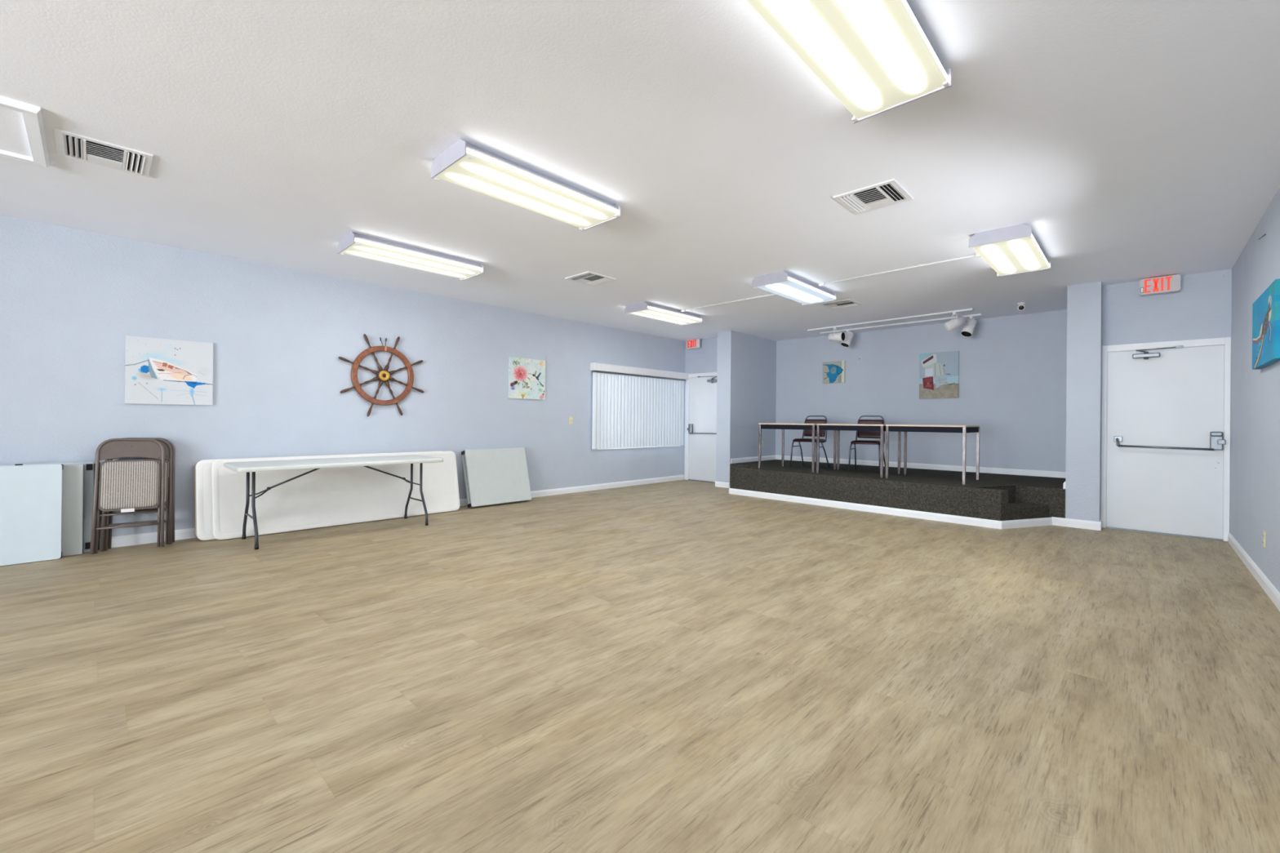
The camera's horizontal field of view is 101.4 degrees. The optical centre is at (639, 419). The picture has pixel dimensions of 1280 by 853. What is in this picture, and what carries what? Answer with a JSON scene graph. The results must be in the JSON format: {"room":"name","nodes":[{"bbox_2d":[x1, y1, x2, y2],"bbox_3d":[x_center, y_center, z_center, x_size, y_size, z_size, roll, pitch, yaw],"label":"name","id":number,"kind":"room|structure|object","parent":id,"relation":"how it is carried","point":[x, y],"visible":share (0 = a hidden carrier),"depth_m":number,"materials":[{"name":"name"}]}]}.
{"room":"community hall","nodes":[
{"label":"community hall","id":0,"kind":"room"},
{"bbox_2d":[0,215,685,537],"bbox_3d":[-4.075,-0.244,5.457,0.150,2.782,14.553,0,0,44],"label":"wall","id":1,"kind":"structure","parent":0,"point":[70,299],"depth_m":5.56,"materials":[{"name":"paint"}]},
{"bbox_2d":[124,335,213,405],"bbox_3d":[-4.433,-0.453,4.952,0.027,0.612,0.617,0,0,44],"label":"canvas painting","id":2,"kind":"object","parent":1,"relation":"attached to","point":[157,371],"visible":1,"depth_m":4.93},
{"bbox_2d":[338,333,424,416],"bbox_3d":[-3.091,-0.533,6.322,0.067,0.991,0.991,0,0,44],"label":"wheel","id":3,"kind":"object","parent":1,"relation":"attached to","point":[382,375],"visible":1,"depth_m":6.29,"materials":[{"name":"brown wood"}]},
{"bbox_2d":[99,475,684,547],"bbox_3d":[-4.036,1.100,5.392,0.014,0.095,14.233,0,0,44],"label":"baseboard","id":4,"kind":"structure","parent":1,"relation":"attached to","point":[145,538],"depth_m":7.98,"materials":[{"name":"white paint"}]},
{"bbox_2d":[508,356,545,399],"bbox_3d":[-1.681,-0.614,7.828,0.029,0.600,0.625,0,0,44],"label":"canvas painting","id":5,"kind":"object","parent":1,"relation":"attached to","point":[526,377],"visible":1,"depth_m":7.80},
{"bbox_2d":[568,417,573,424],"bbox_3d":[-1.109,0.009,8.441,0.016,0.120,0.074,0,0,44],"label":"light switch","id":6,"kind":"object","parent":1,"relation":"attached to","point":[571,419],"visible":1,"depth_m":8.44,"materials":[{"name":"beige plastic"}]},
{"bbox_2d":[596,445,679,449],"bbox_3d":[0.003,-0.180,9.669,0.125,1.381,2.200,0,0,44],"label":"window","id":7,"kind":"structure","parent":1,"relation":"in","point":[663,446],"depth_m":9.52,"materials":[{"name":"white plastic"}]},
{"bbox_2d":[590,362,688,448],"bbox_3d":[0.062,-0.223,9.599,0.104,1.435,2.490,0,0,44],"label":"vertical blind","id":8,"kind":"object","parent":1,"relation":"attached to","point":[633,406],"visible":1,"depth_m":9.46,"materials":[{"name":"white plastic"}]},
{"bbox_2d":[0,479,1279,852],"bbox_3d":[-1.006,1.234,3.288,7.603,0.120,15.681,0,0,44],"label":"floor","id":9,"kind":"structure","parent":0,"point":[679,666],"depth_m":2.30,"materials":[{"name":"plastic"}]},
{"bbox_2d":[0,463,62,566],"bbox_3d":[-5.097,0.742,3.990,0.103,0.786,0.943,0,0,44],"label":"folding table","id":10,"kind":"object","parent":9,"relation":"on","point":[31,495],"visible":1,"depth_m":4.18,"materials":[{"name":"white plastic"}]},
{"bbox_2d":[0,462,100,552],"bbox_3d":[-5.034,0.749,4.234,0.037,0.775,0.934,-1,-1,44],"label":"table","id":11,"kind":"object","parent":9,"relation":"on","point":[89,467],"visible":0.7,"depth_m":4.51,"materials":[{"name":"grey plastic"}]},
{"bbox_2d":[61,463,84,556],"bbox_3d":[-5.056,0.754,4.140,0.036,0.765,0.909,-1,-1,44],"label":"table","id":12,"kind":"object","parent":9,"relation":"on","point":[73,477],"visible":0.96,"depth_m":4.41,"materials":[{"name":"grey plastic"}]},
{"bbox_2d":[89,438,164,554],"bbox_3d":[-4.476,0.649,4.591,0.151,0.976,0.468,0,0,44],"label":"folding chair","id":13,"kind":"object","parent":9,"relation":"on","point":[122,486],"visible":1,"depth_m":4.59,"materials":[{"name":"beige metal"}]},
{"bbox_2d":[99,437,172,551],"bbox_3d":[-4.489,0.649,4.684,0.151,0.976,0.468,0,0,44],"label":"folding chair","id":14,"kind":"object","parent":9,"relation":"on","point":[168,449],"visible":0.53,"depth_m":4.80,"materials":[{"name":"beige metal"}]},
{"bbox_2d":[103,437,174,549],"bbox_3d":[-4.525,0.648,4.752,0.151,0.976,0.468,0,0,44],"label":"folding chair","id":15,"kind":"object","parent":9,"relation":"on","point":[110,518],"visible":0.24,"depth_m":4.86,"materials":[{"name":"beige metal"}]},
{"bbox_2d":[194,462,196,536],"bbox_3d":[-3.406,0.777,5.917,0.188,0.750,2.482,0,0,44],"label":"plastic table","id":16,"kind":"object","parent":9,"relation":"on","point":[196,463],"visible":0.11,"depth_m":5.02,"materials":[{"name":"white plastic"}]},
{"bbox_2d":[195,450,440,540],"bbox_3d":[-3.350,0.773,5.872,0.194,0.761,2.490,0,0,44],"label":"plastic table","id":17,"kind":"object","parent":9,"relation":"on","point":[202,468],"visible":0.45,"depth_m":5.00,"materials":[{"name":"white plastic"}]},
{"bbox_2d":[223,454,443,549],"bbox_3d":[-3.086,0.786,5.426,0.760,0.740,1.850,0,0,44],"label":"folding table","id":18,"kind":"object","parent":9,"relation":"on","point":[246,467],"visible":1,"depth_m":5.11,"materials":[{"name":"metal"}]},
{"bbox_2d":[211,450,460,540],"bbox_3d":[-3.224,0.774,5.897,0.198,0.761,2.480,0,0,44],"label":"plastic table","id":19,"kind":"object","parent":9,"relation":"on","point":[326,497],"visible":0.91,"depth_m":5.68,"materials":[{"name":"white plastic"}]},
{"bbox_2d":[461,447,531,507],"bbox_3d":[-1.980,0.784,7.295,0.304,0.767,0.938,0,0,44],"label":"folding table","id":20,"kind":"object","parent":9,"relation":"on","point":[498,476],"visible":1,"depth_m":7.21,"materials":[{"name":"white plastic"}]},
{"bbox_2d":[729,459,1065,520],"bbox_3d":[3.548,1.004,7.965,4.611,0.430,2.326,0,0,44],"label":"stage platform","id":21,"kind":"object","parent":9,"relation":"on","point":[994,496],"visible":0.86,"depth_m":6.85,"materials":[{"name":"grey carpet"}]},
{"bbox_2d":[758,422,836,473],"bbox_3d":[2.483,0.417,8.281,0.930,0.724,0.780,0,0,44],"label":"conference table","id":22,"kind":"object","parent":21,"relation":"on","point":[783,426],"visible":0.86,"depth_m":8.19,"materials":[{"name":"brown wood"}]},
{"bbox_2d":[790,415,829,469],"bbox_3d":[2.803,0.351,8.644,0.466,0.860,0.538,0,0,41],"label":"chair","id":23,"kind":"object","parent":21,"relation":"on","point":[806,433],"visible":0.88,"depth_m":8.68,"materials":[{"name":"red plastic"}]},
{"bbox_2d":[816,423,901,478],"bbox_3d":[3.197,0.423,7.668,0.930,0.724,0.780,0,0,43],"label":"conference table","id":24,"kind":"object","parent":21,"relation":"on","point":[850,427],"visible":0.88,"depth_m":7.54,"materials":[{"name":"silver metal"}]},
{"bbox_2d":[728,488,1001,528],"bbox_3d":[2.751,1.167,7.205,0.014,0.090,3.730,1,0,-44],"label":"baseboard","id":25,"kind":"structure","parent":21,"relation":"attached to","point":[878,509],"depth_m":6.83,"materials":[{"name":"white paint"}]},
{"bbox_2d":[848,415,885,473],"bbox_3d":[3.469,0.356,7.981,0.466,0.860,0.538,0,0,34],"label":"chair","id":26,"kind":"object","parent":21,"relation":"on","point":[861,434],"visible":0.85,"depth_m":8.08,"materials":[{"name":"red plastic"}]},
{"bbox_2d":[885,424,979,484],"bbox_3d":[3.897,0.428,6.986,0.930,0.724,0.780,0,0,44],"label":"conference table","id":27,"kind":"object","parent":21,"relation":"on","point":[964,429],"visible":1,"depth_m":6.83,"materials":[{"name":"silver metal"}]},
{"bbox_2d":[1001,517,1052,528],"bbox_3d":[4.432,1.182,6.003,0.811,0.090,0.014,1,0,-19],"label":"baseboard","id":28,"kind":"structure","parent":21,"relation":"attached to","point":[1020,523],"depth_m":5.99,"materials":[{"name":"white paint"}]},
{"bbox_2d":[0,0,1279,341],"bbox_3d":[-0.979,-1.668,3.291,7.603,0.120,15.681,0,0,44],"label":"ceiling","id":29,"kind":"structure","parent":0,"point":[1135,140],"depth_m":3.01,"materials":[{"name":"paint"}]},
{"bbox_2d":[0,95,49,167],"bbox_3d":[-3.749,-1.617,2.714,0.890,0.034,0.890,0,0,44],"label":"ceiling hatch","id":30,"kind":"object","parent":29,"relation":"attached to","point":[22,131],"visible":1,"depth_m":2.96,"materials":[{"name":"white paint"}]},
{"bbox_2d":[53,127,153,177],"bbox_3d":[-3.272,-1.621,3.206,0.410,0.017,0.410,0,0,44],"label":"ceiling vent","id":31,"kind":"object","parent":29,"relation":"in","point":[68,144],"visible":1,"depth_m":3.19,"materials":[{"name":"white metal"}]},
{"bbox_2d":[337,231,484,280],"bbox_3d":[-2.175,-1.562,5.069,0.430,0.112,1.226,0,0,44],"label":"ceiling light","id":32,"kind":"object","parent":29,"relation":"attached to","point":[353,244],"visible":1,"depth_m":4.92,"materials":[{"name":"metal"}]},
{"bbox_2d":[431,138,621,231],"bbox_3d":[-0.720,-1.549,3.553,0.430,0.112,1.226,0,0,44],"label":"ceiling light","id":33,"kind":"object","parent":29,"relation":"attached to","point":[467,165],"visible":1,"depth_m":3.40,"materials":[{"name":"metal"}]},
{"bbox_2d":[564,271,616,285],"bbox_3d":[-0.557,-1.593,5.923,0.410,0.017,0.410,0,0,44],"label":"ceiling vent","id":34,"kind":"object","parent":29,"relation":"in","point":[588,277],"visible":1,"depth_m":5.90,"materials":[{"name":"white metal"}]},
{"bbox_2d":[624,302,702,325],"bbox_3d":[0.366,-1.536,7.634,0.430,0.112,1.226,0,0,44],"label":"ceiling light","id":35,"kind":"object","parent":29,"relation":"attached to","point":[643,308],"visible":1,"depth_m":7.47,"materials":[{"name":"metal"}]},
{"bbox_2d":[680,293,776,311],"bbox_3d":[1.194,-1.569,6.995,1.640,0.030,0.036,0,0,44],"label":"conduit","id":36,"kind":"object","parent":29,"relation":"attached to","point":[712,304],"visible":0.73,"depth_m":7.00,"materials":[{"name":"metal"}]},
{"bbox_2d":[751,271,835,305],"bbox_3d":[1.825,-1.523,6.128,0.430,0.112,1.226,0,0,44],"label":"ceiling light","id":37,"kind":"object","parent":29,"relation":"attached to","point":[781,283],"visible":1,"depth_m":5.94,"materials":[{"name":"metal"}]},
{"bbox_2d":[819,298,862,309],"bbox_3d":[2.713,-1.561,7.078,0.410,0.017,0.410,0,0,44],"label":"ceiling vent","id":38,"kind":"object","parent":29,"relation":"in","point":[844,303],"visible":1,"depth_m":7.05,"materials":[{"name":"white metal"}]},
{"bbox_2d":[746,0,951,123],"bbox_3d":[0.802,-1.536,2.029,0.430,0.112,1.226,0,0,44],"label":"ceiling light","id":39,"kind":"object","parent":29,"relation":"attached to","point":[875,56],"visible":1,"depth_m":2.10,"materials":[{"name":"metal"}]},
{"bbox_2d":[832,178,913,214],"bbox_3d":[1.657,-1.574,3.723,0.410,0.017,0.410,0,0,44],"label":"ceiling vent","id":40,"kind":"object","parent":29,"relation":"in","point":[887,193],"visible":1,"depth_m":3.70,"materials":[{"name":"white metal"}]},
{"bbox_2d":[807,308,973,331],"bbox_3d":[3.773,-1.548,8.195,0.034,0.022,2.493,1,0,-44],"label":"track","id":41,"kind":"object","parent":29,"relation":"attached to","point":[966,309],"visible":1,"depth_m":8.04,"materials":[{"name":"white metal"}]},
{"bbox_2d":[827,327,845,341],"bbox_3d":[3.258,-1.420,8.696,0.253,0.244,0.161,0,0,44],"label":"track spotlight","id":42,"kind":"object","parent":41,"relation":"attached to","point":[840,336],"visible":1,"depth_m":8.67,"materials":[{"name":"white metal"}]},
{"bbox_2d":[944,311,965,331],"bbox_3d":[4.476,-1.398,7.454,0.272,0.268,0.156,1,0,-4],"label":"track spotlight","id":43,"kind":"object","parent":41,"relation":"attached to","point":[959,321],"visible":1,"depth_m":7.40,"materials":[{"name":"white metal"}]},
{"bbox_2d":[818,253,980,286],"bbox_3d":[2.644,-1.557,5.484,0.036,0.030,1.626,1,0,-45],"label":"conduit","id":44,"kind":"object","parent":29,"relation":"attached to","point":[977,255],"visible":0.84,"depth_m":5.41,"materials":[{"name":"metal"}]},
{"bbox_2d":[820,313,982,333],"bbox_3d":[4.102,-1.545,8.503,2.460,0.022,0.034,0,0,45],"label":"track","id":45,"kind":"object","parent":29,"relation":"attached to","point":[979,314],"visible":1,"depth_m":8.41,"materials":[{"name":"white metal"}]},
{"bbox_2d":[840,330,853,347],"bbox_3d":[3.533,-1.390,8.944,0.228,0.298,0.167,1,0,-34],"label":"track spotlight","id":46,"kind":"object","parent":45,"relation":"attached to","point":[849,335],"visible":0.9,"depth_m":8.89,"materials":[{"name":"white metal"}]},
{"bbox_2d":[960,315,977,337],"bbox_3d":[4.822,-1.371,7.683,0.237,0.314,0.156,1,0,-17],"label":"track spotlight","id":47,"kind":"object","parent":45,"relation":"attached to","point":[967,331],"visible":1,"depth_m":7.65,"materials":[{"name":"white metal"}]},
{"bbox_2d":[968,223,1050,276],"bbox_3d":[3.368,-1.510,4.743,0.430,0.112,1.226,0,0,44],"label":"ceiling light","id":48,"kind":"object","parent":29,"relation":"attached to","point":[1011,250],"visible":1,"depth_m":4.53,"materials":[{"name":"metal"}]},
{"bbox_2d":[1017,302,1025,311],"bbox_3d":[5.052,-1.496,6.942,0.090,0.104,0.096,0,0,44],"label":"security camera","id":49,"kind":"object","parent":29,"relation":"attached to","point":[1021,306],"visible":1,"depth_m":6.91,"materials":[{"name":"white plastic"}]},
{"bbox_2d":[684,337,717,467],"bbox_3d":[1.356,-0.189,10.227,1.110,2.782,0.150,0,0,44],"label":"wall","id":50,"kind":"structure","parent":0,"point":[704,359],"depth_m":10.25,"materials":[{"name":"paint"}]},
{"bbox_2d":[686,338,700,349],"bbox_3d":[1.073,-1.488,10.291,0.290,0.175,0.166,0,0,44],"label":"exit sign","id":51,"kind":"object","parent":50,"relation":"attached to","point":[695,343],"visible":1,"depth_m":10.21,"materials":[{"name":"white plastic"}]},
{"bbox_2d":[684,372,716,482],"bbox_3d":[1.327,0.143,10.200,1.078,2.117,0.225,0,0,44],"label":"door","id":52,"kind":"structure","parent":50,"relation":"in","point":[700,435],"depth_m":10.29,"materials":[{"name":"white paint"}]},
{"bbox_2d":[715,330,776,482],"bbox_3d":[2.091,-0.183,9.982,0.292,2.782,1.744,0,0,44],"label":"wall","id":53,"kind":"structure","parent":0,"point":[746,364],"depth_m":9.56,"materials":[{"name":"paint"}]},
{"bbox_2d":[715,481,729,488],"bbox_3d":[1.467,1.155,9.349,0.304,0.095,0.014,0,0,44],"label":"baseboard","id":54,"kind":"structure","parent":53,"relation":"attached to","point":[719,484],"depth_m":9.34,"materials":[{"name":"white paint"}]},
{"bbox_2d":[730,454,775,463],"bbox_3d":[2.152,0.733,9.832,0.014,0.085,1.564,0,0,44],"label":"baseboard","id":55,"kind":"structure","parent":53,"relation":"attached to","point":[766,457],"depth_m":9.73,"materials":[{"name":"white paint"}]},
{"bbox_2d":[775,309,1066,478],"bbox_3d":[4.416,-0.162,8.862,4.615,2.782,0.150,0,0,44],"label":"wall","id":56,"kind":"structure","parent":0,"point":[1013,368],"depth_m":8.33,"materials":[{"name":"paint"}]},
{"bbox_2d":[822,360,844,383],"bbox_3d":[3.542,-0.873,9.583,0.410,0.395,0.024,0,0,44],"label":"canvas painting","id":57,"kind":"object","parent":56,"relation":"attached to","point":[833,371],"visible":1,"depth_m":9.57},
{"bbox_2d":[775,455,1066,478],"bbox_3d":[4.350,0.753,8.802,4.585,0.085,0.014,0,0,44],"label":"baseboard","id":58,"kind":"structure","parent":56,"relation":"attached to","point":[913,465],"depth_m":8.31,"materials":[{"name":"white paint"}]},
{"bbox_2d":[919,351,959,398],"bbox_3d":[4.782,-0.716,8.392,0.562,0.735,0.029,0,0,44],"label":"canvas painting","id":59,"kind":"object","parent":56,"relation":"attached to","point":[939,372],"visible":1,"depth_m":8.37},
{"bbox_2d":[1065,281,1102,521],"bbox_3d":[5.639,-0.153,6.590,0.295,2.782,1.744,0,0,44],"label":"wall","id":60,"kind":"structure","parent":0,"point":[1084,301],"depth_m":5.96,"materials":[{"name":"paint"}]},
{"bbox_2d":[1051,516,1101,530],"bbox_3d":[4.980,1.184,5.991,0.433,0.095,0.014,0,0,44],"label":"baseboard","id":61,"kind":"structure","parent":60,"relation":"attached to","point":[1083,524],"depth_m":5.98,"materials":[{"name":"white paint"}]},
{"bbox_2d":[1100,269,1231,507],"bbox_3d":[5.723,-0.153,5.747,0.991,2.782,0.150,0,0,44],"label":"wall","id":62,"kind":"structure","parent":0,"point":[1202,308],"depth_m":5.65,"materials":[{"name":"paint"}]},
{"bbox_2d":[1139,274,1180,295],"bbox_3d":[5.615,-1.454,5.665,0.314,0.183,0.137,0,0,44],"label":"exit sign","id":63,"kind":"object","parent":62,"relation":"attached to","point":[1171,283],"visible":1,"depth_m":5.62,"materials":[{"name":"white plastic"}]},
{"bbox_2d":[1100,337,1231,541],"bbox_3d":[5.695,0.195,5.720,0.988,2.087,0.225,0,0,44],"label":"door","id":64,"kind":"structure","parent":62,"relation":"in","point":[1166,405],"depth_m":5.67,"materials":[{"name":"white paint"}]},
{"bbox_2d":[1229,186,1279,592],"bbox_3d":[1.236,-0.199,0.227,0.150,2.782,14.333,0,0,44],"label":"wall","id":65,"kind":"structure","parent":0,"point":[1255,411],"depth_m":4.19,"materials":[{"name":"paint"}]},
{"bbox_2d":[1227,532,1279,611],"bbox_3d":[1.157,1.144,0.275,0.014,0.095,14.013,0,0,44],"label":"baseboard","id":66,"kind":"structure","parent":65,"relation":"attached to","point":[1272,592],"depth_m":4.00,"materials":[{"name":"white paint"}]},
{"bbox_2d":[1262,530,1266,547],"bbox_3d":[4.564,0.871,3.833,0.008,0.120,0.074,0,0,44],"label":"wall outlet","id":67,"kind":"object","parent":65,"relation":"attached to","point":[1264,531],"visible":1,"depth_m":3.82,"materials":[{"name":"beige plastic"}]},
{"bbox_2d":[1252,278,1279,369],"bbox_3d":[4.402,-0.643,3.677,0.044,0.505,0.950,0,0,44],"label":"canvas painting","id":68,"kind":"object","parent":65,"relation":"attached to","point":[1266,308],"visible":1,"depth_m":3.57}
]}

